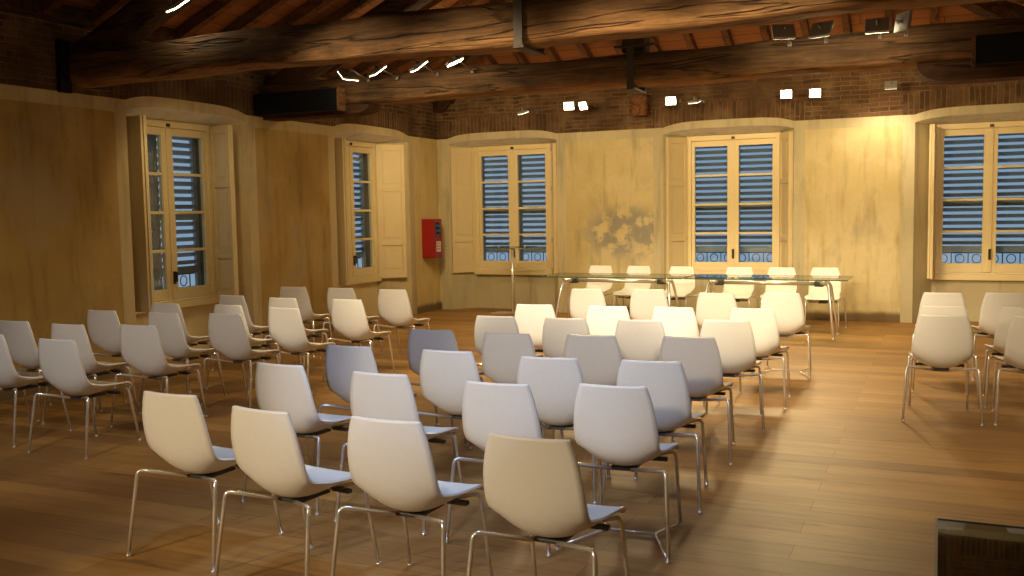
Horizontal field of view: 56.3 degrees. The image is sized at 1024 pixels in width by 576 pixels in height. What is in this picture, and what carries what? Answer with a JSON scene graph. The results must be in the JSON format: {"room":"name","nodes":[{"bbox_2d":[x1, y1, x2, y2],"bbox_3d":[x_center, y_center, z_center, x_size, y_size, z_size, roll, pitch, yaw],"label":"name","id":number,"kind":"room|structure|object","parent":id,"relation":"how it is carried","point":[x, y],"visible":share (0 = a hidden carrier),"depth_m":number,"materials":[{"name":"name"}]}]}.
{"room":"assembly chamber","nodes":[
{"label":"assembly chamber","id":0,"kind":"room"},
{"bbox_2d":[0,11,440,400],"bbox_3d":[-4.916,-0.755,8.102,0.610,3.550,16.850,1,5,24],"label":"wall","id":1,"kind":"structure","parent":0,"point":[66,252],"depth_m":9.68,"materials":[{"name":"paint"}]},
{"bbox_2d":[55,39,72,93],"bbox_3d":[-4.172,-2.062,8.908,0.043,0.480,0.130,1,5,24],"label":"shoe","id":2,"kind":"object","parent":1,"relation":"attached to","point":[62,47],"visible":1,"depth_m":8.88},
{"bbox_2d":[126,115,238,313],"bbox_3d":[-3.754,-0.806,10.625,0.674,2.090,1.492,1,5,24],"label":"window","id":3,"kind":"structure","parent":1,"relation":"in","point":[216,158],"depth_m":10.88,"materials":[{"name":"beige paint"}]},
{"bbox_2d":[142,115,154,312],"bbox_3d":[-3.902,-0.759,9.948,0.390,2.030,0.036,2,5,30],"label":"shutter","id":4,"kind":"object","parent":3,"relation":"attached to","point":[148,298],"depth_m":9.85,"materials":[{"name":"beige paint"}]},
{"bbox_2d":[147,134,158,289],"bbox_3d":[-4.164,-0.790,10.459,0.062,2.020,0.676,1,5,24],"label":"shutter","id":5,"kind":"object","parent":3,"relation":"attached to","point":[150,138],"depth_m":10.74,"materials":[{"name":"paint"}]},
{"bbox_2d":[152,135,200,296],"bbox_3d":[-3.885,-0.845,11.081,0.062,2.020,0.676,1,5,24],"label":"shutter","id":6,"kind":"object","parent":3,"relation":"attached to","point":[196,268],"depth_m":11.16,"materials":[{"name":"paint"}]},
{"bbox_2d":[209,125,236,299],"bbox_3d":[-3.364,-0.865,11.156,0.390,2.030,0.036,3,6,41],"label":"shutter","id":7,"kind":"object","parent":3,"relation":"attached to","point":[222,208],"depth_m":11.16,"materials":[{"name":"beige paint"}]},
{"bbox_2d":[0,0,367,78],"bbox_3d":[-4.653,-2.436,7.728,0.160,0.150,16.650,1,5,24],"label":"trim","id":8,"kind":"structure","parent":1,"relation":"attached to","point":[64,14],"depth_m":8.82,"materials":[{"name":"wood"}]},
{"bbox_2d":[334,138,406,286],"bbox_3d":[-2.228,-1.104,14.039,0.665,2.090,1.748,1,5,24],"label":"window","id":9,"kind":"structure","parent":1,"relation":"in","point":[386,180],"depth_m":14.53,"materials":[{"name":"beige paint"}]},
{"bbox_2d":[339,138,349,285],"bbox_3d":[-2.431,-1.047,13.240,0.380,2.030,0.036,1,5,28],"label":"shutter","id":10,"kind":"object","parent":9,"relation":"attached to","point":[344,262],"depth_m":13.15,"materials":[{"name":"beige paint"}]},
{"bbox_2d":[353,153,365,267],"bbox_3d":[-2.413,-1.131,14.365,0.062,2.020,0.676,1,5,24],"label":"shutter","id":11,"kind":"object","parent":9,"relation":"attached to","point":[362,254],"depth_m":14.58,"materials":[{"name":"paint"}]},
{"bbox_2d":[376,145,406,277],"bbox_3d":[-1.845,-1.168,14.636,0.430,2.030,0.036,-2,5,-18],"label":"shutter","id":12,"kind":"object","parent":9,"relation":"attached to","point":[391,257],"depth_m":14.62,"materials":[{"name":"beige paint"}]},
{"bbox_2d":[422,219,441,257],"bbox_3d":[-1.268,-0.790,15.253,0.215,0.620,0.300,1,5,24],"label":"wall box","id":13,"kind":"object","parent":1,"relation":"attached to","point":[431,228],"visible":1,"depth_m":15.13,"materials":[{"name":"metal"}]},
{"bbox_2d":[0,308,1023,575],"bbox_3d":[-0.532,1.067,6.626,10.460,0.001,18.050,1,5,24],"label":"floor","id":14,"kind":"structure","parent":0,"point":[835,483],"depth_m":5.52,"materials":[{"name":"brown wood"}]},
{"bbox_2d":[0,334,72,447],"bbox_3d":[-3.608,0.698,6.983,0.548,0.789,0.554,1,5,24],"label":"chair","id":15,"kind":"object","parent":14,"relation":"on","point":[14,381],"visible":0.88,"depth_m":6.80,"materials":[{"name":"white plastic"}]},
{"bbox_2d":[0,320,85,421],"bbox_3d":[-3.873,0.634,7.844,0.548,0.789,0.554,1,5,23],"label":"chair","id":16,"kind":"object","parent":14,"relation":"on","point":[18,335],"visible":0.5,"depth_m":7.62,"materials":[{"name":"white plastic"}]},
{"bbox_2d":[27,338,140,459],"bbox_3d":[-2.951,0.716,6.625,0.548,0.789,0.554,1,5,23],"label":"chair","id":17,"kind":"object","parent":14,"relation":"on","point":[60,362],"visible":1,"depth_m":6.44,"materials":[{"name":"white plastic"}]},
{"bbox_2d":[41,323,140,428],"bbox_3d":[-3.304,0.649,7.535,0.548,0.789,0.554,1,5,22],"label":"chair","id":18,"kind":"object","parent":14,"relation":"on","point":[93,368],"visible":0.7,"depth_m":7.32,"materials":[{"name":"white plastic"}]},
{"bbox_2d":[87,310,164,401],"bbox_3d":[-3.494,0.568,8.592,0.548,0.789,0.554,1,5,23],"label":"chair","id":19,"kind":"object","parent":14,"relation":"on","point":[103,326],"visible":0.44,"depth_m":8.38,"materials":[{"name":"white plastic"}]},
{"bbox_2d":[109,324,207,427],"bbox_3d":[-2.715,0.650,7.392,0.548,0.789,0.554,1,5,21],"label":"chair","id":20,"kind":"object","parent":14,"relation":"on","point":[140,345],"visible":0.91,"depth_m":7.20,"materials":[{"name":"white plastic"}]},
{"bbox_2d":[143,303,220,385],"bbox_3d":[-3.137,0.518,9.142,0.548,0.789,0.554,1,5,23],"label":"chair","id":21,"kind":"object","parent":14,"relation":"on","point":[155,307],"visible":0.4,"depth_m":8.93,"materials":[{"name":"white plastic"}]},
{"bbox_2d":[139,312,226,403],"bbox_3d":[-2.837,0.582,8.277,0.548,0.789,0.554,1,5,25],"label":"chair","id":22,"kind":"object","parent":14,"relation":"on","point":[168,326],"visible":0.86,"depth_m":8.07,"materials":[{"name":"white plastic"}]},
{"bbox_2d":[126,391,283,573],"bbox_3d":[-1.455,0.852,4.580,0.548,0.789,0.554,1,5,26],"label":"chair","id":23,"kind":"object","parent":14,"relation":"on","point":[175,428],"visible":0.84,"depth_m":4.38,"materials":[{"name":"white plastic"}]},
{"bbox_2d":[199,313,279,407],"bbox_3d":[-2.270,0.585,8.111,0.548,0.789,0.554,1,5,24],"label":"chair","id":24,"kind":"object","parent":14,"relation":"on","point":[227,332],"visible":0.98,"depth_m":7.92,"materials":[{"name":"white plastic"}]},
{"bbox_2d":[205,304,281,393],"bbox_3d":[-2.463,0.527,8.884,0.548,0.789,0.554,1,5,28],"label":"chair","id":25,"kind":"object","parent":14,"relation":"on","point":[220,309],"visible":0.38,"depth_m":8.70,"materials":[{"name":"white plastic"}]},
{"bbox_2d":[211,295,282,370],"bbox_3d":[-2.733,0.449,9.922,0.548,0.789,0.554,1,5,28],"label":"chair","id":26,"kind":"object","parent":14,"relation":"on","point":[223,299],"visible":0.44,"depth_m":9.71,"materials":[{"name":"white plastic"}]},
{"bbox_2d":[262,297,327,369],"bbox_3d":[-2.133,0.469,9.545,0.548,0.789,0.554,1,5,26],"label":"chair","id":27,"kind":"object","parent":14,"relation":"on","point":[273,302],"visible":0.31,"depth_m":9.35,"materials":[{"name":"white plastic"}]},
{"bbox_2d":[240,362,350,515],"bbox_3d":[-1.142,0.783,5.379,0.548,0.789,0.554,1,5,28],"label":"chair","id":28,"kind":"object","parent":14,"relation":"on","point":[279,387],"visible":0.77,"depth_m":5.18,"materials":[{"name":"white plastic"}]},
{"bbox_2d":[214,405,380,575],"bbox_3d":[-0.923,0.875,4.177,0.548,0.789,0.554,2,5,31],"label":"chair","id":29,"kind":"object","parent":14,"relation":"on","point":[265,444],"visible":0.93,"depth_m":4.00,"materials":[{"name":"white plastic"}]},
{"bbox_2d":[263,307,334,381],"bbox_3d":[-1.874,0.546,8.523,0.548,0.789,0.554,1,5,27],"label":"chair","id":30,"kind":"object","parent":14,"relation":"on","point":[285,325],"visible":0.91,"depth_m":8.33,"materials":[{"name":"white plastic"}]},
{"bbox_2d":[273,286,332,357],"bbox_3d":[-2.374,0.359,10.973,0.548,0.789,0.554,1,5,20],"label":"chair","id":31,"kind":"object","parent":14,"relation":"on","point":[301,295],"visible":0.57,"depth_m":10.74,"materials":[{"name":"white plastic"}]},
{"bbox_2d":[319,288,382,358],"bbox_3d":[-1.772,0.374,10.662,0.548,0.789,0.554,1,5,24],"label":"chair","id":32,"kind":"object","parent":14,"relation":"on","point":[333,293],"visible":0.3,"depth_m":10.48,"materials":[{"name":"white plastic"}]},
{"bbox_2d":[322,299,395,380],"bbox_3d":[-1.460,0.480,9.256,0.548,0.789,0.554,1,5,24],"label":"chair","id":33,"kind":"object","parent":14,"relation":"on","point":[349,318],"visible":0.98,"depth_m":9.07,"materials":[{"name":"white plastic"}]},
{"bbox_2d":[312,344,416,465],"bbox_3d":[-0.893,0.725,6.054,0.548,0.789,0.554,1,5,26],"label":"chair","id":34,"kind":"object","parent":14,"relation":"on","point":[341,361],"visible":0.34,"depth_m":5.86,"materials":[{"name":"white plastic"}]},
{"bbox_2d":[334,371,464,534],"bbox_3d":[-0.565,0.801,5.034,0.548,0.789,0.554,1,5,25],"label":"chair","id":35,"kind":"object","parent":14,"relation":"on","point":[372,395],"visible":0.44,"depth_m":4.82,"materials":[{"name":"white plastic"}]},
{"bbox_2d":[372,289,429,355],"bbox_3d":[-1.172,0.388,10.350,0.548,0.789,0.554,1,5,23],"label":"chair","id":36,"kind":"object","parent":14,"relation":"on","point":[394,306],"visible":0.96,"depth_m":10.16,"materials":[{"name":"white plastic"}]},
{"bbox_2d":[330,416,493,575],"bbox_3d":[-0.393,0.884,3.953,0.548,0.789,0.554,1,5,25],"label":"chair","id":37,"kind":"object","parent":14,"relation":"on","point":[391,461],"visible":1,"depth_m":3.76,"materials":[{"name":"white plastic"}]},
{"bbox_2d":[407,329,483,445],"bbox_3d":[-0.469,0.658,6.804,0.548,0.789,0.554,1,5,21],"label":"chair","id":38,"kind":"object","parent":14,"relation":"on","point":[418,339],"visible":0.27,"depth_m":6.58,"materials":[{"name":"white plastic"}]},
{"bbox_2d":[418,349,480,458],"bbox_3d":[-0.283,0.737,5.782,0.548,0.789,0.554,1,5,23],"label":"chair","id":39,"kind":"object","parent":14,"relation":"on","point":[444,375],"visible":0.51,"depth_m":5.58,"materials":[{"name":"white plastic"}]},
{"bbox_2d":[446,381,570,556],"bbox_3d":[0.024,0.817,4.706,0.548,0.789,0.554,1,5,23],"label":"chair","id":40,"kind":"object","parent":14,"relation":"on","point":[500,408],"visible":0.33,"depth_m":4.49,"materials":[{"name":"white plastic"}]},
{"bbox_2d":[474,315,542,365],"bbox_3d":[-0.027,0.589,7.578,0.548,0.789,0.554,1,5,25],"label":"chair","id":41,"kind":"object","parent":14,"relation":"on","point":[483,324],"visible":0.18,"depth_m":7.36,"materials":[{"name":"white plastic"}]},
{"bbox_2d":[487,246,536,313],"bbox_3d":[0.004,-0.124,14.862,0.720,1.050,0.340,1,5,24],"label":"lectern","id":42,"kind":"object","parent":14,"relation":"on","point":[512,248],"visible":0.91,"depth_m":14.86,"materials":[{"name":"silver metal"}]},
{"bbox_2d":[469,332,563,448],"bbox_3d":[0.057,0.671,6.525,0.548,0.789,0.554,1,5,22],"label":"chair","id":43,"kind":"object","parent":14,"relation":"on","point":[501,354],"visible":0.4,"depth_m":6.32,"materials":[{"name":"white plastic"}]},
{"bbox_2d":[515,304,555,351],"bbox_3d":[0.278,0.515,8.446,0.548,0.789,0.554,1,5,21],"label":"chair","id":44,"kind":"object","parent":14,"relation":"on","point":[530,318],"visible":0.34,"depth_m":8.24,"materials":[{"name":"white plastic"}]},
{"bbox_2d":[466,433,628,575],"bbox_3d":[0.163,0.901,3.617,0.548,0.789,0.554,1,5,26],"label":"chair","id":45,"kind":"object","parent":14,"relation":"on","point":[536,484],"visible":1,"depth_m":3.42,"materials":[{"name":"white plastic"}]},
{"bbox_2d":[517,356,610,504],"bbox_3d":[0.284,0.752,5.463,0.548,0.789,0.554,1,5,20],"label":"chair","id":46,"kind":"object","parent":14,"relation":"on","point":[554,383],"visible":0.56,"depth_m":5.25,"materials":[{"name":"white plastic"}]},
{"bbox_2d":[542,317,589,357],"bbox_3d":[0.493,0.598,7.357,0.548,0.789,0.554,1,5,24],"label":"chair","id":47,"kind":"object","parent":14,"relation":"on","point":[555,330],"visible":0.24,"depth_m":7.16,"materials":[{"name":"white plastic"}]},
{"bbox_2d":[552,334,621,438],"bbox_3d":[0.589,0.675,6.363,0.548,0.789,0.554,1,5,20],"label":"chair","id":48,"kind":"object","parent":14,"relation":"on","point":[599,358],"visible":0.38,"depth_m":6.14,"materials":[{"name":"white plastic"}]},
{"bbox_2d":[570,288,605,318],"bbox_3d":[0.858,0.383,9.978,0.548,0.789,0.554,1,5,24],"label":"chair","id":49,"kind":"object","parent":14,"relation":"on","point":[580,299],"visible":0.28,"depth_m":9.77,"materials":[{"name":"white plastic"}]},
{"bbox_2d":[584,265,617,305],"bbox_3d":[1.177,0.087,13.624,0.548,0.789,0.554,2,5,29],"label":"chair","id":50,"kind":"object","parent":14,"relation":"on","point":[604,286],"visible":0.3,"depth_m":13.78,"materials":[{"name":"white plastic"}]},
{"bbox_2d":[586,305,629,335],"bbox_3d":[0.883,0.523,8.208,0.548,0.789,0.554,1,5,21],"label":"chair","id":51,"kind":"object","parent":14,"relation":"on","point":[601,320],"visible":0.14,"depth_m":7.99,"materials":[{"name":"white plastic"}]},
{"bbox_2d":[538,273,695,317],"bbox_3d":[1.395,0.190,12.694,1.930,0.720,0.780,1,5,24],"label":"glass table","id":52,"kind":"object","parent":14,"relation":"on","point":[667,279],"visible":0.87,"depth_m":12.61,"materials":[{"name":"glass"}]},
{"bbox_2d":[555,383,682,563],"bbox_3d":[0.548,0.817,4.591,0.548,0.789,0.554,1,5,22],"label":"chair","id":53,"kind":"object","parent":14,"relation":"on","point":[617,425],"visible":0.97,"depth_m":4.39,"materials":[{"name":"white plastic"}]},
{"bbox_2d":[613,266,650,305],"bbox_3d":[1.694,0.097,13.394,0.548,0.789,0.554,2,5,30],"label":"chair","id":54,"kind":"object","parent":14,"relation":"on","point":[628,287],"visible":0.46,"depth_m":13.53,"materials":[{"name":"white plastic"}]},
{"bbox_2d":[615,319,675,430],"bbox_3d":[1.017,0.604,7.166,0.548,0.789,0.554,1,5,23],"label":"chair","id":55,"kind":"object","parent":14,"relation":"on","point":[641,340],"visible":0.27,"depth_m":6.95,"materials":[{"name":"white plastic"}]},
{"bbox_2d":[630,289,667,319],"bbox_3d":[1.453,0.386,9.810,0.548,0.789,0.554,1,5,22],"label":"chair","id":56,"kind":"object","parent":14,"relation":"on","point":[643,302],"visible":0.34,"depth_m":9.60,"materials":[{"name":"white plastic"}]},
{"bbox_2d":[602,359,707,513],"bbox_3d":[0.819,0.757,5.278,0.548,0.789,0.554,1,5,21],"label":"chair","id":57,"kind":"object","parent":14,"relation":"on","point":[666,383],"visible":0.56,"depth_m":5.05,"materials":[{"name":"white plastic"}]},
{"bbox_2d":[652,307,704,405],"bbox_3d":[1.417,0.530,8.003,0.548,0.789,0.554,1,5,26],"label":"chair","id":58,"kind":"object","parent":14,"relation":"on","point":[676,321],"visible":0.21,"depth_m":7.77,"materials":[{"name":"white plastic"}]},
{"bbox_2d":[665,266,698,307],"bbox_3d":[2.252,0.111,13.089,0.548,0.789,0.554,2,5,29],"label":"chair","id":59,"kind":"object","parent":14,"relation":"on","point":[684,287],"visible":0.64,"depth_m":13.21,"materials":[{"name":"white plastic"}]},
{"bbox_2d":[659,336,734,465],"bbox_3d":[1.190,0.677,6.204,0.548,0.789,0.554,1,5,21],"label":"chair","id":60,"kind":"object","parent":14,"relation":"on","point":[700,359],"visible":0.72,"depth_m":5.98,"materials":[{"name":"white plastic"}]},
{"bbox_2d":[696,293,744,377],"bbox_3d":[2.022,0.421,9.250,0.548,0.789,0.554,1,5,24],"label":"chair","id":61,"kind":"object","parent":14,"relation":"on","point":[710,306],"visible":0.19,"depth_m":9.04,"materials":[{"name":"white plastic"}]},
{"bbox_2d":[690,319,764,431],"bbox_3d":[1.607,0.603,7.055,0.548,0.789,0.554,1,5,19],"label":"chair","id":62,"kind":"object","parent":14,"relation":"on","point":[735,341],"visible":0.7,"depth_m":6.83,"materials":[{"name":"white plastic"}]},
{"bbox_2d":[723,267,758,308],"bbox_3d":[2.976,0.131,12.688,0.548,0.789,0.554,1,5,23],"label":"chair","id":63,"kind":"object","parent":14,"relation":"on","point":[741,292],"visible":0.55,"depth_m":12.83,"materials":[{"name":"white plastic"}]},
{"bbox_2d":[717,308,790,409],"bbox_3d":[2.011,0.535,7.814,0.548,0.789,0.554,1,5,26],"label":"chair","id":64,"kind":"object","parent":14,"relation":"on","point":[763,322],"visible":0.66,"depth_m":7.59,"materials":[{"name":"white plastic"}]},
{"bbox_2d":[684,274,852,339],"bbox_3d":[3.185,0.223,11.894,1.930,0.720,0.780,1,5,24],"label":"glass table","id":65,"kind":"object","parent":14,"relation":"on","point":[717,279],"visible":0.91,"depth_m":11.77,"materials":[{"name":"glass"}]},
{"bbox_2d":[760,267,796,308],"bbox_3d":[3.486,0.138,12.482,0.548,0.789,0.554,1,5,23],"label":"chair","id":66,"kind":"object","parent":14,"relation":"on","point":[772,270],"visible":0.26,"depth_m":12.65,"materials":[{"name":"white plastic"}]},
{"bbox_2d":[751,293,811,378],"bbox_3d":[2.604,0.420,9.132,0.548,0.789,0.554,1,5,24],"label":"chair","id":67,"kind":"object","parent":14,"relation":"on","point":[787,307],"visible":0.72,"depth_m":8.92,"materials":[{"name":"white plastic"}]},
{"bbox_2d":[804,268,846,329],"bbox_3d":[3.997,0.146,12.276,0.548,0.789,0.554,1,5,23],"label":"chair","id":68,"kind":"object","parent":14,"relation":"on","point":[820,294],"visible":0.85,"depth_m":12.40,"materials":[{"name":"white plastic"}]},
{"bbox_2d":[901,314,983,425],"bbox_3d":[3.195,0.569,7.132,0.548,0.789,0.554,1,5,21],"label":"chair","id":69,"kind":"object","parent":14,"relation":"on","point":[941,343],"visible":1,"depth_m":6.94,"materials":[{"name":"white plastic"}]},
{"bbox_2d":[905,305,979,407],"bbox_3d":[3.480,0.514,7.758,0.548,0.789,0.554,1,5,22],"label":"chair","id":70,"kind":"object","parent":14,"relation":"on","point":[925,309],"visible":0.17,"depth_m":7.52,"materials":[{"name":"white plastic"}]},
{"bbox_2d":[911,292,974,380],"bbox_3d":[3.982,0.416,8.887,0.548,0.789,0.554,1,5,21],"label":"chair","id":71,"kind":"object","parent":14,"relation":"on","point":[928,298],"visible":0.21,"depth_m":8.64,"materials":[{"name":"white plastic"}]},
{"bbox_2d":[934,517,1023,575],"bbox_3d":[2.453,1.487,4.142,1.150,0.554,1.060,1,5,24],"label":"floor hatch","id":72,"kind":"object","parent":14,"relation":"in","point":[962,547],"visible":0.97,"depth_m":4.39,"materials":[{"name":"wood"}]},
{"bbox_2d":[969,292,1023,379],"bbox_3d":[4.473,0.416,8.776,0.548,0.789,0.554,0,5,17],"label":"chair","id":73,"kind":"object","parent":14,"relation":"on","point":[992,303],"visible":0.55,"depth_m":8.59,"materials":[{"name":"white plastic"}]},
{"bbox_2d":[982,307,1023,408],"bbox_3d":[3.993,0.522,7.549,0.548,0.789,0.554,1,5,18],"label":"chair","id":74,"kind":"object","parent":14,"relation":"on","point":[1006,314],"visible":0.6,"depth_m":7.41,"materials":[{"name":"white plastic"}]},
{"bbox_2d":[991,316,1023,425],"bbox_3d":[3.773,0.573,6.960,0.548,0.789,0.554,1,5,18],"label":"chair","id":75,"kind":"object","parent":14,"relation":"on","point":[1013,357],"visible":1,"depth_m":6.82,"materials":[{"name":"white plastic"}]},
{"bbox_2d":[35,0,1023,112],"bbox_3d":[-0.435,-3.271,5.929,9.860,2.366,17.350,1,5,24],"label":"ceiling","id":76,"kind":"structure","parent":0,"point":[200,17],"depth_m":11.59,"materials":[{"name":"wood"}]},
{"bbox_2d":[69,0,1005,87],"bbox_3d":[0.107,-3.073,7.150,9.320,2.572,0.452,1,5,24],"label":"roof truss","id":77,"kind":"object","parent":76,"relation":"attached to","point":[110,54],"visible":0.99,"depth_m":7.48,"materials":[{"name":"wood"}]},
{"bbox_2d":[259,0,1023,121],"bbox_3d":[1.250,-3.237,9.701,9.320,2.690,0.452,1,5,24],"label":"roof truss","id":78,"kind":"object","parent":76,"relation":"attached to","point":[940,52],"visible":0.82,"depth_m":9.48,"materials":[{"name":"wood"}]},
{"bbox_2d":[254,87,345,115],"bbox_3d":[-2.489,-2.166,11.173,1.210,0.258,0.140,1,5,24],"label":"box","id":79,"kind":"object","parent":78,"relation":"attached to","point":[331,99],"visible":1,"depth_m":11.09,"materials":[{"name":"black"}]},
{"bbox_2d":[337,68,369,81],"bbox_3d":[-1.707,-2.350,10.615,0.188,0.132,0.540,2,5,33],"label":"floodlight","id":80,"kind":"object","parent":78,"relation":"attached to","point":[346,74],"visible":1,"depth_m":10.47,"materials":[{"name":"metal"}]},
{"bbox_2d":[337,68,359,80],"bbox_3d":[-1.790,-2.340,10.488,0.210,0.130,0.143,-5,6,-42],"label":"lamp","id":81,"kind":"object","parent":80,"relation":"attached to","point":[347,74],"depth_m":10.46,"materials":[{"name":"metal"}]},
{"bbox_2d":[367,63,398,79],"bbox_3d":[-1.359,-2.364,10.455,0.247,0.124,0.525,3,6,39],"label":"floodlight","id":82,"kind":"object","parent":78,"relation":"attached to","point":[379,68],"visible":1,"depth_m":10.31,"materials":[{"name":"metal"}]},
{"bbox_2d":[367,63,386,76],"bbox_3d":[-1.458,-2.353,10.335,0.254,0.124,0.242,1,5,24],"label":"lamp","id":83,"kind":"object","parent":82,"relation":"attached to","point":[379,68],"depth_m":10.27,"materials":[{"name":"metal"}]},
{"bbox_2d":[409,58,438,75],"bbox_3d":[-0.930,-2.366,10.267,0.252,0.126,0.555,1,5,24],"label":"floodlight","id":84,"kind":"object","parent":78,"relation":"attached to","point":[421,63],"visible":1,"depth_m":10.10,"materials":[{"name":"metal"}]},
{"bbox_2d":[409,58,427,71],"bbox_3d":[-0.993,-2.356,10.126,0.148,0.123,0.210,-3,5,-25],"label":"lamp","id":85,"kind":"object","parent":84,"relation":"attached to","point":[421,63],"depth_m":10.06,"materials":[{"name":"metal"}]},
{"bbox_2d":[445,55,473,72],"bbox_3d":[-0.570,-2.367,10.095,0.231,0.138,0.544,0,5,11],"label":"floodlight","id":86,"kind":"object","parent":78,"relation":"attached to","point":[453,61],"visible":0.92,"depth_m":9.91,"materials":[{"name":"metal"}]},
{"bbox_2d":[445,55,463,66],"bbox_3d":[-0.598,-2.361,9.953,0.163,0.092,0.210,-2,5,-12],"label":"lamp","id":87,"kind":"object","parent":86,"relation":"attached to","point":[460,58],"depth_m":9.86,"materials":[{"name":"metal"}]},
{"bbox_2d":[771,24,795,46],"bbox_3d":[2.474,-2.314,8.764,0.211,0.145,0.495,0,5,12],"label":"floodlight","id":88,"kind":"object","parent":78,"relation":"attached to","point":[779,31],"visible":1,"depth_m":8.57,"materials":[{"name":"metal"}]},
{"bbox_2d":[771,24,795,39],"bbox_3d":[2.437,-2.299,8.588,0.200,0.145,0.114,-1,5,5],"label":"lamp","id":89,"kind":"object","parent":88,"relation":"attached to","point":[779,31],"depth_m":8.57,"materials":[{"name":"metal"}]},
{"bbox_2d":[808,20,833,43],"bbox_3d":[2.838,-2.297,8.600,0.214,0.145,0.498,2,6,37],"label":"floodlight","id":90,"kind":"object","parent":78,"relation":"attached to","point":[820,29],"visible":1,"depth_m":8.44,"materials":[{"name":"metal"}]},
{"bbox_2d":[864,17,889,38],"bbox_3d":[3.232,-2.282,8.440,0.200,0.140,0.496,1,5,24],"label":"floodlight","id":91,"kind":"object","parent":78,"relation":"attached to","point":[876,25],"visible":1,"depth_m":8.25,"materials":[{"name":"metal"}]},
{"bbox_2d":[894,10,912,36],"bbox_3d":[3.399,-2.290,8.342,0.143,0.162,0.529,1,5,19],"label":"floodlight","id":92,"kind":"object","parent":78,"relation":"attached to","point":[903,20],"visible":1,"depth_m":8.17,"materials":[{"name":"metal"}]},
{"bbox_2d":[971,32,1023,67],"bbox_3d":[4.668,-2.035,7.976,1.510,0.258,0.140,1,5,24],"label":"box","id":93,"kind":"object","parent":78,"relation":"attached to","point":[1003,48],"visible":1,"depth_m":8.15,"materials":[{"name":"black"}]},
{"bbox_2d":[436,67,1023,322],"bbox_3d":[3.149,-1.366,14.030,9.260,3.550,0.610,1,5,24],"label":"wall","id":94,"kind":"structure","parent":0,"point":[861,147],"depth_m":13.37,"materials":[{"name":"yellow paint"}]},
{"bbox_2d":[450,143,557,274],"bbox_3d":[-0.037,-1.255,15.468,1.867,2.090,0.614,1,5,24],"label":"window","id":95,"kind":"structure","parent":94,"relation":"in","point":[469,211],"depth_m":15.61,"materials":[{"name":"beige paint"}]},
{"bbox_2d":[450,148,476,272],"bbox_3d":[-0.795,-1.268,15.661,0.420,2.030,0.036,-3,5,-26],"label":"shutter","id":96,"kind":"object","parent":95,"relation":"attached to","point":[463,161],"depth_m":15.66,"materials":[{"name":"beige paint"}]},
{"bbox_2d":[482,156,508,260],"bbox_3d":[-0.197,-1.287,15.840,0.676,2.020,0.062,1,5,24],"label":"shutter","id":97,"kind":"object","parent":95,"relation":"attached to","point":[503,211],"depth_m":15.86,"materials":[{"name":"paint"}]},
{"bbox_2d":[518,154,545,260],"bbox_3d":[0.427,-1.276,15.561,0.676,2.020,0.062,1,5,24],"label":"shutter","id":98,"kind":"object","parent":95,"relation":"attached to","point":[539,248],"depth_m":15.60,"materials":[{"name":"paint"}]},
{"bbox_2d":[550,143,556,273],"bbox_3d":[0.647,-1.241,15.012,0.036,2.030,0.370,-1,5,-4],"label":"shutter","id":99,"kind":"object","parent":95,"relation":"attached to","point":[553,180],"depth_m":14.90,"materials":[{"name":"beige paint"}]},
{"bbox_2d":[631,95,649,116],"bbox_3d":[1.883,-2.668,14.017,0.245,0.290,0.242,1,5,24],"label":"stub","id":100,"kind":"object","parent":94,"relation":"attached to","point":[640,104],"visible":1,"depth_m":13.92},
{"bbox_2d":[666,131,792,274],"bbox_3d":[3.211,-1.195,14.011,1.814,2.090,0.623,1,5,24],"label":"window","id":101,"kind":"structure","parent":94,"relation":"in","point":[681,205],"depth_m":14.11,"materials":[{"name":"beige paint"}]},
{"bbox_2d":[667,137,687,273],"bbox_3d":[2.453,-1.208,14.204,0.390,2.030,0.036,-4,5,-34],"label":"shutter","id":102,"kind":"object","parent":101,"relation":"attached to","point":[677,148],"depth_m":14.19,"materials":[{"name":"beige paint"}]},
{"bbox_2d":[696,146,726,251],"bbox_3d":[3.025,-1.228,14.400,0.676,2.020,0.062,1,5,24],"label":"shutter","id":103,"kind":"object","parent":101,"relation":"attached to","point":[719,207],"depth_m":14.39,"materials":[{"name":"paint"}]},
{"bbox_2d":[739,144,772,261],"bbox_3d":[3.650,-1.217,14.122,0.676,2.020,0.062,1,5,24],"label":"shutter","id":104,"kind":"object","parent":101,"relation":"attached to","point":[741,207],"depth_m":14.13,"materials":[{"name":"paint"}]},
{"bbox_2d":[779,131,790,266],"bbox_3d":[3.870,-1.181,13.567,0.036,2.030,0.380,-1,5,-4],"label":"shutter","id":105,"kind":"object","parent":101,"relation":"attached to","point":[784,138],"depth_m":13.54,"materials":[{"name":"beige paint"}]},
{"bbox_2d":[927,120,1023,280],"bbox_3d":[6.369,-1.135,12.566,1.648,2.090,0.686,1,5,24],"label":"window","id":106,"kind":"structure","parent":94,"relation":"in","point":[936,270],"depth_m":12.77,"materials":[{"name":"beige paint"}]},
{"bbox_2d":[929,124,935,278],"bbox_3d":[5.609,-1.146,12.750,0.036,2.030,0.400,1,5,26],"label":"shutter","id":107,"kind":"object","parent":106,"relation":"attached to","point":[932,138],"depth_m":12.60,"materials":[{"name":"beige paint"}]},
{"bbox_2d":[938,130,984,272],"bbox_3d":[6.111,-1.172,13.022,0.676,2.020,0.062,1,5,24],"label":"shutter","id":108,"kind":"object","parent":106,"relation":"attached to","point":[945,203],"depth_m":13.00,"materials":[{"name":"paint"}]},
{"bbox_2d":[988,133,1023,272],"bbox_3d":[6.735,-1.160,12.743,0.676,2.020,0.062,1,5,24],"label":"shutter","id":109,"kind":"object","parent":106,"relation":"attached to","point":[999,202],"depth_m":12.77,"materials":[{"name":"paint"}]},
{"bbox_2d":[942,252,1023,262],"bbox_3d":[6.471,-0.309,13.024,1.360,0.360,0.017,1,5,24],"label":"railing","id":110,"kind":"object","parent":94,"relation":"in","point":[942,252],"depth_m":13.07,"materials":[{"name":"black metal"}]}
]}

